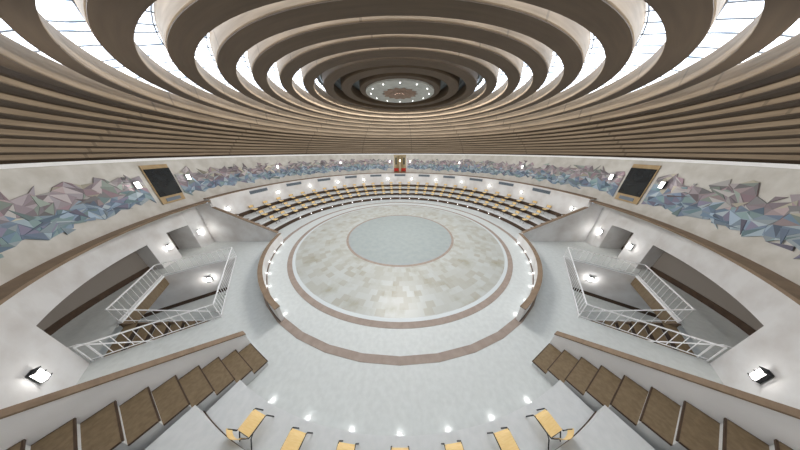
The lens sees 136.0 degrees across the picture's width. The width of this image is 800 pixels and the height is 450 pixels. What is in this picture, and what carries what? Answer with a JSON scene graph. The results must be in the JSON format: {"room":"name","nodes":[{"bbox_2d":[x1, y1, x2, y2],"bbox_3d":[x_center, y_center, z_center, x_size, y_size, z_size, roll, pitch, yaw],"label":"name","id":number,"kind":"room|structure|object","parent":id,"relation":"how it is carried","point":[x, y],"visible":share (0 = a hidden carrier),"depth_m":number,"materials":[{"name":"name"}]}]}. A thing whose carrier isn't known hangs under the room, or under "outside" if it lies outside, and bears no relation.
{"room":"assembly chamber","nodes":[
{"label":"assembly chamber","id":0,"kind":"room"},
{"bbox_2d":[36,233,176,330],"bbox_3d":[-16.835,3.404,8.035,2.933,3.850,20.506,-14,28,-29],"label":"wall","id":1,"kind":"structure","parent":0,"point":[132,263],"depth_m":9.91,"materials":[{"name":"brown paint"}]},
{"bbox_2d":[136,226,197,269],"bbox_3d":[-17.432,2.608,9.754,2.590,3.870,12.510,-13,28,-27],"label":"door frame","id":2,"kind":"structure","parent":1,"relation":"attached to","point":[181,237],"depth_m":14.66,"materials":[{"name":"paint"}]},
{"bbox_2d":[0,207,214,408],"bbox_3d":[-15.196,2.915,8.901,2.711,4.020,17.704,-16,29,-31],"label":"wall","id":3,"kind":"structure","parent":0,"point":[24,347],"depth_m":6.38,"materials":[{"name":"paint"}]},
{"bbox_2d":[26,366,52,383],"bbox_3d":[-12.305,5.128,5.527,0.304,0.512,0.148,21,32,39],"label":"lantern lamp","id":4,"kind":"object","parent":3,"relation":"attached to","point":[38,375],"visible":1,"depth_m":5.49,"materials":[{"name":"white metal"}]},
{"bbox_2d":[0,335,249,449],"bbox_3d":[-8.176,4.778,4.905,0.220,3.953,4.840,12,27,25],"label":"wall","id":5,"kind":"structure","parent":0,"point":[33,424],"depth_m":4.41,"materials":[{"name":"white paint"}]},
{"bbox_2d":[0,331,245,418],"bbox_3d":[-8.163,4.353,4.716,0.280,3.123,4.860,12,27,25],"label":"trim","id":6,"kind":"structure","parent":5,"relation":"attached to","point":[18,408],"depth_m":4.46,"materials":[{"name":"brown wood"}]},
{"bbox_2d":[94,291,226,359],"bbox_3d":[-14.854,7.204,11.208,9.968,0.001,8.800,0,25,0],"label":"floor","id":7,"kind":"structure","parent":0,"point":[208,300],"depth_m":12.28,"materials":[{"name":"stone"}]},
{"bbox_2d":[67,309,220,359],"bbox_3d":[-12.462,6.030,9.249,4.567,3.984,2.264,-14,28,-27],"label":"flight","id":8,"kind":"object","parent":7,"relation":"on","point":[161,326],"visible":0.35,"depth_m":8.81,"materials":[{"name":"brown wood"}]},
{"bbox_2d":[94,257,236,360],"bbox_3d":[-15.710,6.362,9.658,9.456,2.820,7.141,-17,29,-32],"label":"wall","id":9,"kind":"structure","parent":0,"point":[191,283],"depth_m":12.86,"materials":[{"name":"paint"}]},
{"bbox_2d":[44,246,178,335],"bbox_3d":[-16.255,5.378,7.914,1.912,0.360,17.989,-16,29,-32],"label":"baseboard","id":10,"kind":"structure","parent":9,"relation":"attached to","point":[57,325],"depth_m":9.55,"materials":[{"name":"brown wood"}]},
{"bbox_2d":[119,277,168,326],"bbox_3d":[-16.200,4.857,10.438,0.100,0.650,4.285,-16,29,-31],"label":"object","id":11,"kind":"structure","parent":9,"relation":"attached to","point":[157,291],"depth_m":10.33,"materials":[{"name":"brown wood"}]},
{"bbox_2d":[119,287,226,325],"bbox_3d":[-16.950,6.119,13.223,7.019,0.300,0.030,-17,29,-32],"label":"baseboard","id":12,"kind":"structure","parent":9,"relation":"attached to","point":[219,290],"depth_m":12.95,"materials":[{"name":"brown wood"}]},
{"bbox_2d":[197,203,277,241],"bbox_3d":[-15.600,-0.170,15.711,6.800,3.970,0.200,0,25,0],"label":"wall","id":13,"kind":"structure","parent":0,"point":[223,227],"depth_m":15.83,"materials":[{"name":"paint"}]},
{"bbox_2d":[212,207,277,232],"bbox_3d":[-14.785,-0.459,15.589,5.170,2.713,0.260,0,25,0],"label":"trim","id":14,"kind":"structure","parent":13,"relation":"attached to","point":[216,208],"depth_m":15.54,"materials":[{"name":"brown wood"}]},
{"bbox_2d":[262,234,283,320],"bbox_3d":[-9.559,3.142,12.098,1.259,0.950,10.057,-15,29,-30],"label":"wall","id":15,"kind":"structure","parent":0,"point":[279,239],"depth_m":12.77,"materials":[{"name":"paint"}]},
{"bbox_2d":[257,233,280,309],"bbox_3d":[-9.560,2.688,11.889,1.336,0.050,10.091,-15,29,-30],"label":"trim","id":16,"kind":"structure","parent":15,"relation":"on","point":[266,294],"depth_m":10.04,"materials":[{"name":"brown wood"}]},
{"bbox_2d":[266,241,284,321],"bbox_3d":[-9.559,3.538,12.278,1.288,0.080,10.070,-15,29,-30],"label":"baseboard","id":17,"kind":"structure","parent":15,"relation":"attached to","point":[283,241],"depth_m":11.89,"materials":[{"name":"brown wood"}]},
{"bbox_2d":[51,199,748,435],"bbox_3d":[0.000,0.954,18.028,43.200,0.001,43.200,0,25,0],"label":"floor","id":18,"kind":"structure","parent":0,"point":[490,383],"depth_m":7.81,"materials":[{"name":"stone"}]},
{"bbox_2d":[7,343,267,449],"bbox_3d":[-7.204,5.520,5.218,1.492,2.344,3.970,12,27,25],"label":"stairs","id":19,"kind":"structure","parent":18,"relation":"on","point":[135,424],"depth_m":4.72,"materials":[{"name":"carpet"}]},
{"bbox_2d":[118,276,163,323],"bbox_3d":[-16.200,4.511,10.280,0.120,0.110,4.285,-16,29,-31],"label":"curb","id":20,"kind":"object","parent":18,"relation":"on","point":[148,292],"visible":1,"depth_m":10.04,"materials":[{"name":"white paint"}]},
{"bbox_2d":[73,247,236,361],"bbox_3d":[-13.745,3.990,10.142,4.339,1.033,7.201,-18,30,-34],"label":"guard railing","id":21,"kind":"object","parent":18,"relation":"on","point":[134,283],"visible":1,"depth_m":8.74,"materials":[{"name":"white metal"}]},
{"bbox_2d":[349,216,450,264],"bbox_3d":[0.000,0.941,18.022,11.000,0.001,11.000,0,25,0],"label":"floor","id":22,"kind":"structure","parent":18,"relation":"on","point":[391,240],"depth_m":16.60,"materials":[{"name":"grey stone"}]},
{"bbox_2d":[563,247,726,361],"bbox_3d":[13.745,3.990,10.142,4.339,1.033,7.201,18,30,34],"label":"guard railing","id":23,"kind":"object","parent":18,"relation":"on","point":[665,283],"visible":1,"depth_m":8.74,"materials":[{"name":"white metal"}]},
{"bbox_2d":[636,276,681,323],"bbox_3d":[16.200,4.511,10.280,0.120,0.110,4.285,16,29,31],"label":"curb","id":24,"kind":"object","parent":18,"relation":"on","point":[651,292],"visible":1,"depth_m":10.04,"materials":[{"name":"white paint"}]},
{"bbox_2d":[532,343,792,449],"bbox_3d":[7.204,5.520,5.218,1.492,2.344,3.970,-12,27,-25],"label":"stairs","id":25,"kind":"structure","parent":18,"relation":"on","point":[664,424],"depth_m":4.72,"materials":[{"name":"carpet"}]},
{"bbox_2d":[0,155,799,285],"bbox_3d":[0.000,-4.535,15.519,36.400,3.730,36.400,0,25,0],"label":"wall","id":26,"kind":"structure","parent":0,"point":[28,254],"depth_m":8.90,"materials":[{"name":"paint"}]},
{"bbox_2d":[0,175,155,257],"bbox_3d":[-13.551,-0.061,5.878,1.314,2.415,13.333,-18,30,-34],"label":"frieze","id":27,"kind":"object","parent":26,"relation":"attached to","point":[45,216],"visible":0.99,"depth_m":7.40,"materials":[{"name":"stone"}]},
{"bbox_2d":[133,181,143,188],"bbox_3d":[-16.846,-2.573,10.397,0.133,0.461,0.274,-8,26,-16],"label":"lantern lamp","id":28,"kind":"object","parent":27,"relation":"attached to","point":[137,184],"visible":1,"depth_m":10.35,"materials":[{"name":"white glass"}]},
{"bbox_2d":[139,164,185,204],"bbox_3d":[-17.360,-3.033,11.957,0.111,2.660,1.680,-5,25,-11],"label":"display screen","id":29,"kind":"object","parent":26,"relation":"attached to","point":[160,177],"visible":1,"depth_m":11.82,"materials":[{"name":"black glass"}]},
{"bbox_2d":[165,195,180,201],"bbox_3d":[-17.343,-2.052,12.409,0.025,0.240,1.040,-5,25,-11],"label":"grille","id":30,"kind":"object","parent":29,"relation":"attached to","point":[172,198],"depth_m":12.35,"materials":[{"name":"grey"}]},
{"bbox_2d":[174,158,392,194],"bbox_3d":[-11.812,-8.370,23.929,5.760,2.437,26.255,18,30,34],"label":"frieze","id":31,"kind":"object","parent":26,"relation":"attached to","point":[214,177],"visible":1,"depth_m":19.98,"materials":[{"name":"stone"}]},
{"bbox_2d":[0,200,799,304],"bbox_3d":[0.000,1.179,7.382,35.681,0.100,16.285,0,25,0],"label":"trim","id":32,"kind":"structure","parent":26,"relation":"attached to","point":[12,287],"depth_m":6.71,"materials":[{"name":"brown wood"}]},
{"bbox_2d":[0,154,799,168],"bbox_3d":[0.000,-6.158,14.777,35.900,0.160,35.900,0,25,0],"label":"trim","id":33,"kind":"structure","parent":26,"relation":"attached to","point":[42,164],"depth_m":9.72,"materials":[{"name":"white paint"}]},
{"bbox_2d":[394,155,405,172],"bbox_3d":[0.000,-11.950,31.630,2.400,3.253,0.430,0,25,0],"label":"portal","id":34,"kind":"object","parent":26,"relation":"attached to","point":[399,160],"visible":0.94,"depth_m":31.56,"materials":[{"name":"gold metal"}]},
{"bbox_2d":[395,156,399,172],"bbox_3d":[-0.497,-11.839,31.686,0.805,3.003,0.090,0,25,0],"label":"drape","id":35,"kind":"object","parent":34,"relation":"hanging from","point":[397,158],"depth_m":31.60,"materials":[{"name":"gold fabric"}]},
{"bbox_2d":[400,156,404,172],"bbox_3d":[0.497,-11.839,31.686,0.805,3.003,0.090,0,25,0],"label":"drape","id":36,"kind":"object","parent":34,"relation":"hanging from","point":[402,158],"depth_m":31.60,"materials":[{"name":"gold fabric"}]},
{"bbox_2d":[407,158,624,196],"bbox_3d":[11.794,-8.373,23.953,5.761,2.452,26.254,-18,30,-34],"label":"frieze","id":37,"kind":"object","parent":26,"relation":"attached to","point":[585,176],"visible":1,"depth_m":19.58,"materials":[{"name":"stone"}]},
{"bbox_2d":[614,164,660,204],"bbox_3d":[17.360,-3.033,11.957,0.110,2.660,1.680,5,25,11],"label":"display screen","id":38,"kind":"object","parent":26,"relation":"attached to","point":[639,177],"visible":1,"depth_m":11.82,"materials":[{"name":"black glass"}]},
{"bbox_2d":[619,195,634,201],"bbox_3d":[17.343,-2.052,12.409,0.025,0.240,1.040,5,25,11],"label":"grille","id":39,"kind":"object","parent":38,"relation":"attached to","point":[627,198],"depth_m":12.35,"materials":[{"name":"grey"}]},
{"bbox_2d":[641,174,799,258],"bbox_3d":[13.608,-0.121,5.933,1.316,2.357,13.333,18,30,34],"label":"frieze","id":40,"kind":"object","parent":26,"relation":"attached to","point":[739,207],"visible":1,"depth_m":7.45,"materials":[{"name":"paint"}]},
{"bbox_2d":[656,181,666,188],"bbox_3d":[16.846,-2.573,10.397,0.133,0.461,0.274,8,26,16],"label":"lantern lamp","id":41,"kind":"object","parent":40,"relation":"attached to","point":[662,184],"visible":1,"depth_m":10.35,"materials":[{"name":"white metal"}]},
{"bbox_2d":[295,206,504,317],"bbox_3d":[0.000,0.949,18.025,20.100,0.012,20.100,0,25,0],"label":"floor","id":42,"kind":"structure","parent":0,"point":[325,264],"depth_m":12.23,"materials":[{"name":"beige stone"}]},
{"bbox_2d":[0,65,799,163],"bbox_3d":[0.000,-7.571,14.132,36.100,3.162,36.100,0,25,0],"label":"ceiling","id":43,"kind":"structure","parent":0,"point":[4,71],"depth_m":8.05,"materials":[{"name":"brown wood"}]},
{"bbox_2d":[0,75,799,140],"bbox_3d":[0.000,-8.242,13.825,30.411,0.220,30.411,-20,31,-37],"label":"ring","id":44,"kind":"object","parent":43,"relation":"attached to","point":[5,82],"visible":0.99,"depth_m":7.04,"materials":[{"name":"brown wood"}]},
{"bbox_2d":[0,92,799,141],"bbox_3d":[0.000,-7.989,13.941,31.466,0.220,31.466,-15,29,-30],"label":"ring","id":45,"kind":"object","parent":43,"relation":"attached to","point":[6,98],"visible":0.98,"depth_m":7.68,"materials":[{"name":"brown wood"}]},
{"bbox_2d":[0,106,799,143],"bbox_3d":[0.000,-7.726,14.061,32.419,0.220,32.419,-2,25,-5],"label":"ring","id":46,"kind":"object","parent":43,"relation":"attached to","point":[7,111],"visible":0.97,"depth_m":8.20,"materials":[{"name":"brown wood"}]},
{"bbox_2d":[0,118,799,145],"bbox_3d":[0.000,-7.464,14.180,33.252,0.220,33.252,-4,25,-8],"label":"ring","id":47,"kind":"object","parent":43,"relation":"attached to","point":[3,122],"visible":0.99,"depth_m":8.64,"materials":[{"name":"brown wood"}]},
{"bbox_2d":[0,128,799,147],"bbox_3d":[0.000,-7.209,14.297,33.998,0.220,33.998,-2,25,-5],"label":"ring","id":48,"kind":"object","parent":43,"relation":"attached to","point":[6,132],"visible":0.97,"depth_m":9.03,"materials":[{"name":"brown wood"}]},
{"bbox_2d":[0,138,799,149],"bbox_3d":[0.000,-6.941,14.419,35.250,0.220,35.250,0,25,0],"label":"ring","id":49,"kind":"object","parent":43,"relation":"attached to","point":[3,141],"visible":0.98,"depth_m":9.41,"materials":[{"name":"brown wood"}]},
{"bbox_2d":[0,147,799,152],"bbox_3d":[0.000,-6.685,14.536,35.195,0.220,35.195,-7,26,-15],"label":"ring","id":50,"kind":"object","parent":43,"relation":"attached to","point":[2,149],"visible":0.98,"depth_m":9.61,"materials":[{"name":"brown wood"}]},
{"bbox_2d":[0,152,799,160],"bbox_3d":[0.000,-6.439,14.649,35.683,0.220,35.683,-5,25,-12],"label":"ring","id":51,"kind":"object","parent":43,"relation":"attached to","point":[29,156],"visible":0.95,"depth_m":9.72,"materials":[{"name":"brown wood"}]},
{"bbox_2d":[206,380,593,449],"bbox_3d":[0.000,6.513,5.143,12.709,0.600,2.241,0,25,0],"label":"tier","id":52,"kind":"object","parent":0,"point":[231,410],"visible":0.81,"depth_m":4.98,"materials":[{"name":"stone"}]},
{"bbox_2d":[226,408,273,449],"bbox_3d":[-4.381,5.863,4.759,0.552,0.880,0.755,7,26,16],"label":"chair","id":53,"kind":"object","parent":52,"relation":"on","point":[255,417],"visible":1,"depth_m":4.70,"materials":[{"name":"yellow wood"}]},
{"bbox_2d":[280,427,312,449],"bbox_3d":[-2.945,6.016,4.424,0.552,0.880,0.755,5,25,10],"label":"chair","id":54,"kind":"object","parent":52,"relation":"on","point":[295,438],"visible":1,"depth_m":4.49,"materials":[{"name":"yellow wood"}]},
{"bbox_2d":[336,440,358,449],"bbox_3d":[-1.480,6.108,4.222,0.552,0.880,0.755,2,25,5],"label":"chair","id":55,"kind":"object","parent":52,"relation":"on","point":[340,446],"visible":1,"depth_m":4.39,"materials":[{"name":"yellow wood"}]},
{"bbox_2d":[203,411,596,449],"bbox_3d":[0.000,6.359,4.613,12.718,0.120,1.425,0,25,0],"label":"baseboard","id":56,"kind":"structure","parent":52,"relation":"on","point":[206,414],"depth_m":4.94,"materials":[{"name":"brown wood"}]},
{"bbox_2d":[391,446,408,449],"bbox_3d":[0.000,6.139,4.155,0.552,0.880,0.755,0,25,0],"label":"chair","id":57,"kind":"object","parent":52,"relation":"on","point":[391,446],"visible":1,"depth_m":4.37,"materials":[{"name":"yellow wood"}]},
{"bbox_2d":[441,440,463,449],"bbox_3d":[1.480,6.108,4.222,0.552,0.880,0.755,-2,25,-5],"label":"chair","id":58,"kind":"object","parent":52,"relation":"on","point":[453,446],"visible":1,"depth_m":4.39,"materials":[{"name":"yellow wood"}]},
{"bbox_2d":[487,427,519,449],"bbox_3d":[2.945,6.016,4.424,0.552,0.880,0.755,-5,25,-10],"label":"chair","id":59,"kind":"object","parent":52,"relation":"on","point":[504,438],"visible":1,"depth_m":4.49,"materials":[{"name":"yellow wood"}]},
{"bbox_2d":[526,408,573,449],"bbox_3d":[4.381,5.863,4.759,0.552,0.880,0.755,-7,26,-16],"label":"chair","id":60,"kind":"object","parent":52,"relation":"on","point":[544,417],"visible":1,"depth_m":4.71,"materials":[{"name":"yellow wood"}]},
{"bbox_2d":[0,0,799,91],"bbox_3d":[0.000,-9.876,13.078,29.690,2.225,29.690,-3,25,-7],"label":"glazing","id":61,"kind":"object","parent":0,"point":[49,9],"visible":0.08,"depth_m":5.40,"materials":[{"name":"white glass"}]},
{"bbox_2d":[0,0,799,91],"bbox_3d":[-0.001,-9.848,13.087,29.712,2.267,29.695,-14,28,-28],"label":"skylight","id":62,"kind":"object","parent":61,"relation":"attached to","point":[150,11],"depth_m":5.71,"materials":[{"name":"white glass"}]},
{"bbox_2d":[0,0,799,135],"bbox_3d":[0.000,-8.991,13.483,27.676,0.640,27.676,-14,28,-28],"label":"ring","id":63,"kind":"object","parent":61,"relation":"attached to","point":[22,16],"visible":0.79,"depth_m":5.24,"materials":[{"name":"brown wood"}]},
{"bbox_2d":[153,0,646,128],"bbox_3d":[0.000,-9.647,13.183,23.296,0.640,23.296,-5,25,-10],"label":"ring","id":64,"kind":"object","parent":61,"relation":"attached to","point":[181,25],"visible":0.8,"depth_m":4.62,"materials":[{"name":"brown wood"}]},
{"bbox_2d":[74,0,725,131],"bbox_3d":[0.000,-9.345,13.321,25.756,0.640,25.756,-19,30,-35],"label":"ring","id":65,"kind":"object","parent":61,"relation":"attached to","point":[113,23],"visible":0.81,"depth_m":4.97,"materials":[{"name":"brown wood"}]},
{"bbox_2d":[247,16,552,121],"bbox_3d":[0.000,-10.090,12.981,18.437,0.640,18.437,-16,29,-31],"label":"ring","id":66,"kind":"object","parent":61,"relation":"attached to","point":[265,53],"visible":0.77,"depth_m":5.69,"materials":[{"name":"brown wood"}]},
{"bbox_2d":[0,33,799,137],"bbox_3d":[0.000,-8.704,13.614,29.215,0.640,29.215,-16,29,-31],"label":"ring","id":67,"kind":"object","parent":61,"relation":"attached to","point":[14,56],"visible":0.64,"depth_m":5.82,"materials":[{"name":"brown wood"}]},
{"bbox_2d":[276,34,523,118],"bbox_3d":[0.000,-10.275,12.896,16.038,0.640,16.038,-21,32,-38],"label":"ring","id":68,"kind":"object","parent":61,"relation":"attached to","point":[288,65],"visible":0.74,"depth_m":7.04,"materials":[{"name":"brown wood"}]},
{"bbox_2d":[209,0,590,125],"bbox_3d":[0.000,-9.890,13.072,20.837,0.640,20.837,-8,26,-17],"label":"ring","id":69,"kind":"object","parent":61,"relation":"attached to","point":[232,38],"visible":0.84,"depth_m":4.68,"materials":[{"name":"brown wood"}]},
{"bbox_2d":[301,47,498,114],"bbox_3d":[0.000,-10.452,12.815,13.598,0.640,13.598,-1,25,-3],"label":"ring","id":70,"kind":"object","parent":61,"relation":"attached to","point":[311,71],"visible":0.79,"depth_m":8.34,"materials":[{"name":"brown wood"}]},
{"bbox_2d":[206,173,593,213],"bbox_3d":[0.000,-4.397,24.397,35.398,4.440,19.366,0,25,0],"label":"wall","id":71,"kind":"structure","parent":0,"point":[238,202],"depth_m":23.00,"materials":[{"name":"paint"}]},
{"bbox_2d":[249,188,267,193],"bbox_3d":[-16.999,-4.121,19.511,0.037,0.360,2.160,5,25,10],"label":"air vent","id":72,"kind":"object","parent":71,"relation":"in","point":[262,189],"visible":1,"depth_m":19.44,"materials":[{"name":"grey metal"}]},
{"bbox_2d":[286,182,300,185],"bbox_3d":[-15.429,-5.980,23.577,0.036,0.360,2.160,12,27,25],"label":"air vent","id":73,"kind":"object","parent":71,"relation":"in","point":[295,183],"visible":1,"depth_m":23.50,"materials":[{"name":"grey metal"}]},
{"bbox_2d":[317,178,330,181],"bbox_3d":[-12.708,-7.592,27.105,0.038,0.360,2.160,21,32,38],"label":"air vent","id":74,"kind":"object","parent":71,"relation":"in","point":[324,179],"visible":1,"depth_m":27.12,"materials":[{"name":"grey metal"}]},
{"bbox_2d":[238,184,561,215],"bbox_3d":[0.000,-4.485,25.118,34.840,0.400,17.420,0,25,0],"label":"baseboard","id":75,"kind":"structure","parent":71,"relation":"attached to","point":[367,186],"depth_m":25.28,"materials":[{"name":"brown wood"}]},
{"bbox_2d":[274,197,525,230],"bbox_3d":[0.000,-2.150,24.338,28.120,0.400,14.060,0,25,0],"label":"baseboard","id":76,"kind":"structure","parent":71,"relation":"attached to","point":[389,198],"depth_m":25.38,"materials":[{"name":"brown wood"}]},
{"bbox_2d":[250,189,549,221],"bbox_3d":[0.000,-3.688,24.817,32.420,0.400,16.210,0,25,0],"label":"baseboard","id":77,"kind":"structure","parent":71,"relation":"attached to","point":[361,191],"depth_m":25.38,"materials":[{"name":"brown wood"}]},
{"bbox_2d":[263,193,536,226],"bbox_3d":[0.000,-2.924,24.589,30.320,0.400,15.160,0,25,0],"label":"baseboard","id":78,"kind":"structure","parent":71,"relation":"attached to","point":[378,194],"depth_m":25.55,"materials":[{"name":"brown wood"}]},
{"bbox_2d":[203,172,596,198],"bbox_3d":[0.000,-6.444,23.571,35.838,0.070,19.606,0,25,0],"label":"trim","id":79,"kind":"structure","parent":71,"relation":"attached to","point":[215,196],"depth_m":20.26,"materials":[{"name":"brown wood"}]},
{"bbox_2d":[469,178,482,181],"bbox_3d":[12.708,-7.592,27.105,0.035,0.360,2.160,-21,32,-38],"label":"air vent","id":80,"kind":"object","parent":71,"relation":"in","point":[473,179],"visible":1,"depth_m":27.12,"materials":[{"name":"grey metal"}]},
{"bbox_2d":[499,182,513,185],"bbox_3d":[15.429,-5.980,23.577,0.036,0.360,2.160,-12,27,-25],"label":"air vent","id":81,"kind":"object","parent":71,"relation":"in","point":[501,183],"visible":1,"depth_m":23.50,"materials":[{"name":"grey metal"}]},
{"bbox_2d":[532,188,550,193],"bbox_3d":[16.999,-4.121,19.511,0.036,0.360,2.160,-5,25,-10],"label":"air vent","id":82,"kind":"object","parent":71,"relation":"in","point":[533,189],"visible":1,"depth_m":19.44,"materials":[{"name":"grey metal"}]},
{"bbox_2d":[145,405,654,449],"bbox_3d":[0.000,6.370,4.036,13.590,0.620,2.447,0,25,0],"label":"tier","id":83,"kind":"object","parent":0,"point":[193,430],"visible":0.87,"depth_m":4.45,"materials":[{"name":"stone"}]},
{"bbox_2d":[266,195,533,228],"bbox_3d":[0.000,-2.467,24.793,30.300,0.600,15.150,0,25,0],"label":"floor","id":84,"kind":"structure","parent":0,"point":[274,225],"depth_m":24.04,"materials":[{"name":"stone"}]},
{"bbox_2d":[244,186,555,219],"bbox_3d":[0.000,-4.027,25.344,34.900,0.620,17.450,0,25,0],"label":"floor","id":85,"kind":"structure","parent":0,"point":[250,216],"depth_m":23.79,"materials":[{"name":"stone"}]},
{"bbox_2d":[255,191,544,224],"bbox_3d":[0.000,-3.222,25.025,32.400,0.620,16.200,0,25,0],"label":"floor","id":86,"kind":"structure","parent":0,"point":[262,221],"depth_m":23.60,"materials":[{"name":"stone"}]},
{"bbox_2d":[111,203,688,239],"bbox_3d":[0.000,2.089,5.753,43.008,0.200,19.922,0,25,0],"label":"ceiling","id":87,"kind":"structure","parent":0,"point":[204,203],"depth_m":12.04,"materials":[{"name":"paint"}]},
{"bbox_2d":[319,75,480,89],"bbox_3d":[0.000,-11.097,12.520,12.200,0.100,12.200,0,25,0],"label":"ceiling","id":88,"kind":"structure","parent":0,"point":[319,75],"depth_m":12.56,"materials":[{"name":"white"}]},
{"bbox_2d":[317,74,482,89],"bbox_3d":[0.000,-10.956,12.585,11.960,0.345,11.953,11,27,23],"label":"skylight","id":89,"kind":"structure","parent":88,"relation":"attached to","point":[338,84],"depth_m":12.46,"materials":[{"name":"grey glass"}]},
{"bbox_2d":[322,57,477,110],"bbox_3d":[0.000,-10.575,12.759,11.198,0.570,11.198,-17,30,-33],"label":"ring","id":90,"kind":"object","parent":89,"relation":"attached to","point":[329,77],"visible":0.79,"depth_m":9.49,"materials":[{"name":"brown wood"}]},
{"bbox_2d":[340,65,459,106],"bbox_3d":[0.000,-10.688,12.707,8.839,0.570,8.839,-20,31,-37],"label":"ring","id":91,"kind":"object","parent":89,"relation":"attached to","point":[347,81],"visible":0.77,"depth_m":10.62,"materials":[{"name":"brown wood"}]},
{"bbox_2d":[366,79,433,102],"bbox_3d":[0.000,-10.506,12.790,5.320,0.400,5.320,0,25,0],"label":"ceiling disc","id":92,"kind":"object","parent":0,"point":[388,90],"visible":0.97,"depth_m":12.16,"materials":[{"name":"grey glass"}]},
{"bbox_2d":[359,73,440,102],"bbox_3d":[0.000,-10.756,12.676,6.199,0.570,6.199,23,33,40],"label":"ring","id":93,"kind":"object","parent":92,"relation":"attached to","point":[363,83],"visible":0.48,"depth_m":10.62,"materials":[{"name":"brown wood"}]},
{"bbox_2d":[516,234,537,320],"bbox_3d":[9.559,3.142,12.098,1.259,0.950,10.057,15,29,30],"label":"wall","id":94,"kind":"structure","parent":0,"point":[520,239],"depth_m":12.77,"materials":[{"name":"paint"}]},
{"bbox_2d":[515,241,533,321],"bbox_3d":[9.559,3.538,12.278,1.288,0.080,10.070,15,29,30],"label":"baseboard","id":95,"kind":"structure","parent":94,"relation":"attached to","point":[516,241],"depth_m":11.89,"materials":[{"name":"brown wood"}]},
{"bbox_2d":[519,233,542,309],"bbox_3d":[9.560,2.688,11.889,1.336,0.050,10.091,15,29,30],"label":"trim","id":96,"kind":"structure","parent":94,"relation":"on","point":[533,294],"depth_m":10.04,"materials":[{"name":"brown wood"}]},
{"bbox_2d":[522,203,602,241],"bbox_3d":[15.600,-0.170,15.711,6.800,3.970,0.200,0,25,0],"label":"wall","id":97,"kind":"structure","parent":0,"point":[576,227],"depth_m":15.83,"materials":[{"name":"paint"}]},
{"bbox_2d":[522,207,587,232],"bbox_3d":[14.785,-0.459,15.589,5.170,2.713,0.260,0,25,0],"label":"trim","id":98,"kind":"structure","parent":97,"relation":"attached to","point":[583,208],"depth_m":15.54,"materials":[{"name":"brown wood"}]},
{"bbox_2d":[563,257,705,360],"bbox_3d":[15.710,6.362,9.658,9.456,2.820,7.141,17,29,32],"label":"wall","id":99,"kind":"structure","parent":0,"point":[607,283],"depth_m":12.86,"materials":[{"name":"paint"}]},
{"bbox_2d":[573,287,680,325],"bbox_3d":[16.950,6.119,13.223,7.019,0.300,0.030,17,29,32],"label":"baseboard","id":100,"kind":"structure","parent":99,"relation":"attached to","point":[577,290],"depth_m":12.95,"materials":[{"name":"brown wood"}]},
{"bbox_2d":[631,277,680,326],"bbox_3d":[16.200,4.857,10.438,0.100,0.650,4.285,16,29,31],"label":"trim","id":101,"kind":"structure","parent":99,"relation":"attached to","point":[642,291],"depth_m":10.33,"materials":[{"name":"brown wood"}]},
{"bbox_2d":[573,291,705,359],"bbox_3d":[14.854,7.204,11.208,9.968,0.001,8.800,0,25,0],"label":"floor","id":102,"kind":"structure","parent":0,"point":[590,300],"depth_m":12.28,"materials":[{"name":"stone"}]},
{"bbox_2d":[579,309,732,359],"bbox_3d":[12.462,6.030,9.249,4.567,3.984,2.264,14,28,27],"label":"flight","id":103,"kind":"object","parent":102,"relation":"on","point":[638,326],"visible":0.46,"depth_m":8.81,"materials":[{"name":"metal"}]},
{"bbox_2d":[550,335,799,449],"bbox_3d":[8.176,4.778,4.905,0.220,3.953,4.840,-12,27,-25],"label":"wall","id":104,"kind":"structure","parent":0,"point":[766,424],"depth_m":4.42,"materials":[{"name":"white paint"}]},
{"bbox_2d":[554,331,799,418],"bbox_3d":[8.163,4.353,4.716,0.280,3.123,4.860,-12,27,-25],"label":"trim","id":105,"kind":"structure","parent":104,"relation":"attached to","point":[781,408],"depth_m":4.46,"materials":[{"name":"brown wood"}]},
{"bbox_2d":[585,207,799,408],"bbox_3d":[15.196,2.915,8.901,2.711,4.020,17.704,16,29,31],"label":"wall","id":106,"kind":"structure","parent":0,"point":[775,347],"depth_m":6.38,"materials":[{"name":"paint"}]},
{"bbox_2d":[747,366,773,383],"bbox_3d":[12.305,5.128,5.527,0.304,0.512,0.148,-21,32,-39],"label":"floodlight","id":107,"kind":"object","parent":106,"relation":"attached to","point":[761,375],"visible":1,"depth_m":5.48,"materials":[{"name":"black metal"}]},
{"bbox_2d":[622,233,763,330],"bbox_3d":[16.835,3.404,8.035,2.933,3.850,20.506,14,28,29],"label":"wall","id":108,"kind":"structure","parent":0,"point":[666,263],"depth_m":9.91,"materials":[{"name":"brown paint"}]},
{"bbox_2d":[602,226,663,269],"bbox_3d":[17.432,2.608,9.754,2.590,3.870,12.510,13,28,27],"label":"door frame","id":109,"kind":"structure","parent":108,"relation":"attached to","point":[618,237],"depth_m":14.66,"materials":[{"name":"paint"}]},
{"bbox_2d":[621,246,755,335],"bbox_3d":[16.255,5.378,7.914,1.912,0.360,17.989,16,29,32],"label":"baseboard","id":110,"kind":"structure","parent":108,"relation":"attached to","point":[742,325],"depth_m":9.55,"materials":[{"name":"brown wood"}]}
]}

